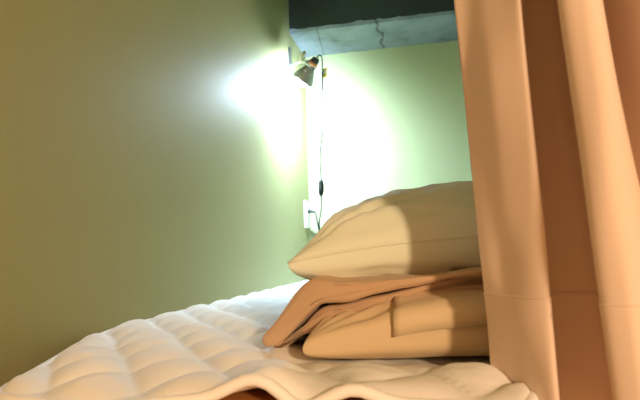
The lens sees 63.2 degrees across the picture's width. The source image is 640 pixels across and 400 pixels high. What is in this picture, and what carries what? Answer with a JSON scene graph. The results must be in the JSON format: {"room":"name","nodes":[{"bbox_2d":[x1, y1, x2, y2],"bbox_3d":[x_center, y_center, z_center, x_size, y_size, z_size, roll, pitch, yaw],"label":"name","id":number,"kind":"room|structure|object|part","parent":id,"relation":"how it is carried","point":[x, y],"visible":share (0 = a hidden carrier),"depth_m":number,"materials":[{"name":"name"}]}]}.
{"room":"dormitory","nodes":[
{"label":"dormitory","id":0,"kind":"room"},
{"bbox_2d":[0,0,309,386],"bbox_3d":[-0.343,-0.163,1.312,0.080,2.120,2.580,-3,-6,12],"label":"wall","id":1,"kind":"structure","parent":0,"point":[154,153],"depth_m":1.02,"materials":[{"name":"paint"}]},
{"bbox_2d":[304,200,309,227],"bbox_3d":[-0.060,0.066,2.396,0.013,0.124,0.072,-3,-6,12],"label":"wall outlet","id":2,"kind":"object","parent":1,"relation":"attached to","point":[306,203],"visible":1,"depth_m":2.37,"materials":[{"name":"white plastic"}]},
{"bbox_2d":[288,47,326,230],"bbox_3d":[-0.056,-0.218,2.211,0.143,0.878,0.441,-1,-6,-6],"label":"lamp","id":3,"kind":"object","parent":1,"relation":"attached to","point":[304,76],"visible":0.9,"depth_m":2.06,"materials":[{"name":"silver metal"}]},
{"bbox_3d":[-0.130,-0.613,2.237,0.007,0.084,0.026,-3,-6,12],"label":"wall plate","id":4,"kind":"part","parent":3,"relation":"part of","materials":[{"name":"grey metal"}]},
{"bbox_3d":[-0.061,-0.491,2.079,0.071,0.073,0.057,-3,-6,12],"label":"light bulb","id":5,"kind":"part","parent":3,"relation":"part of","materials":[{"name":"white glass"}]},
{"bbox_3d":[-0.071,-0.578,2.097,0.032,0.047,0.016,-3,-6,12],"label":"clamp handle","id":6,"kind":"part","parent":3,"relation":"part of","materials":[{"name":"beige plastic"}]},
{"bbox_2d":[307,56,318,69],"bbox_3d":[-0.027,-0.538,2.052,0.054,0.054,0.037,-6,-8,37],"label":"socket","id":7,"kind":"object","parent":3,"relation":"attached to","point":[312,64],"depth_m":2.04,"materials":[{"name":"orange metal"}]},
{"bbox_3d":[0.005,0.110,2.239,0.032,0.228,0.292,-1,-6,-6],"label":"power cord","id":8,"kind":"part","parent":3,"relation":"part of","materials":[{"name":"black plastic"}]},
{"bbox_3d":[0.005,-0.326,2.075,0.027,0.477,0.137,-2,-6,1],"label":"power cord","id":9,"kind":"part","parent":3,"relation":"part of","materials":[{"name":"black plastic"}]},
{"bbox_2d":[318,179,323,195],"bbox_3d":[0.005,-0.051,2.110,0.023,0.070,0.023,-3,-6,12],"label":"switch","id":10,"kind":"object","parent":3,"relation":"attached to","point":[321,184],"depth_m":2.10,"materials":[{"name":"black plastic"}]},
{"bbox_2d":[305,40,471,239],"bbox_3d":[0.568,-0.075,2.393,1.254,2.120,0.080,-3,-6,12],"label":"wall","id":11,"kind":"structure","parent":0,"point":[395,117],"depth_m":2.44,"materials":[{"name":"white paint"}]},
{"bbox_2d":[289,0,457,56],"bbox_3d":[0.506,-0.895,2.293,1.252,0.308,0.300,-3,-6,12],"label":"beam","id":12,"kind":"structure","parent":11,"relation":"attached to","point":[317,27],"depth_m":2.24,"materials":[{"name":"grey concrete"}]},
{"bbox_3d":[0.317,-1.183,1.458,1.254,0.100,2.060,-3,-6,12],"label":"ceiling","id":13,"kind":"structure","parent":0,"visible":0},
{"bbox_2d":[454,0,639,399],"bbox_3d":[0.415,-0.539,0.407,0.632,1.407,0.212,-3,-6,12],"label":"curtain","id":14,"kind":"object","parent":13,"relation":"hanging from","point":[551,88],"visible":1,"depth_m":0.44,"materials":[{"name":"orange fabric"}]},
{"bbox_3d":[0.369,0.499,1.294,1.254,0.080,2.030,-3,-6,12],"label":"floor","id":15,"kind":"structure","parent":0,"visible":0},
{"bbox_2d":[219,388,365,399],"bbox_3d":[0.366,0.364,1.336,1.208,0.196,1.947,-3,-6,12],"label":"bed frame","id":16,"kind":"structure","parent":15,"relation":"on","point":[256,393],"depth_m":0.50,"materials":[{"name":"brown wood"}]},
{"bbox_2d":[0,280,538,399],"bbox_3d":[0.350,0.247,1.332,1.225,0.041,1.964,-3,-6,12],"label":"pad","id":17,"kind":"object","parent":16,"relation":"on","point":[216,350],"visible":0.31,"depth_m":0.52,"materials":[{"name":"white fabric"}]},
{"bbox_2d":[303,288,489,358],"bbox_3d":[0.255,0.142,0.682,0.511,0.091,0.354,-3,-6,12],"label":"pillow","id":18,"kind":"object","parent":17,"relation":"on","point":[442,323],"visible":0.41,"depth_m":0.55,"materials":[{"name":"beige fabric"}]},
{"bbox_2d":[262,267,483,347],"bbox_3d":[0.255,0.128,0.708,0.606,0.109,0.332,-3,-6,12],"label":"folded blanket","id":19,"kind":"object","parent":18,"relation":"on","point":[320,297],"visible":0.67,"depth_m":0.60,"materials":[{"name":"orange fabric"}]},
{"bbox_2d":[287,181,480,279],"bbox_3d":[0.230,0.044,0.785,0.502,0.155,0.363,-2,-6,7],"label":"pillow","id":20,"kind":"object","parent":19,"relation":"on","point":[432,228],"visible":0.51,"depth_m":0.63,"materials":[{"name":"beige fabric"}]}
]}

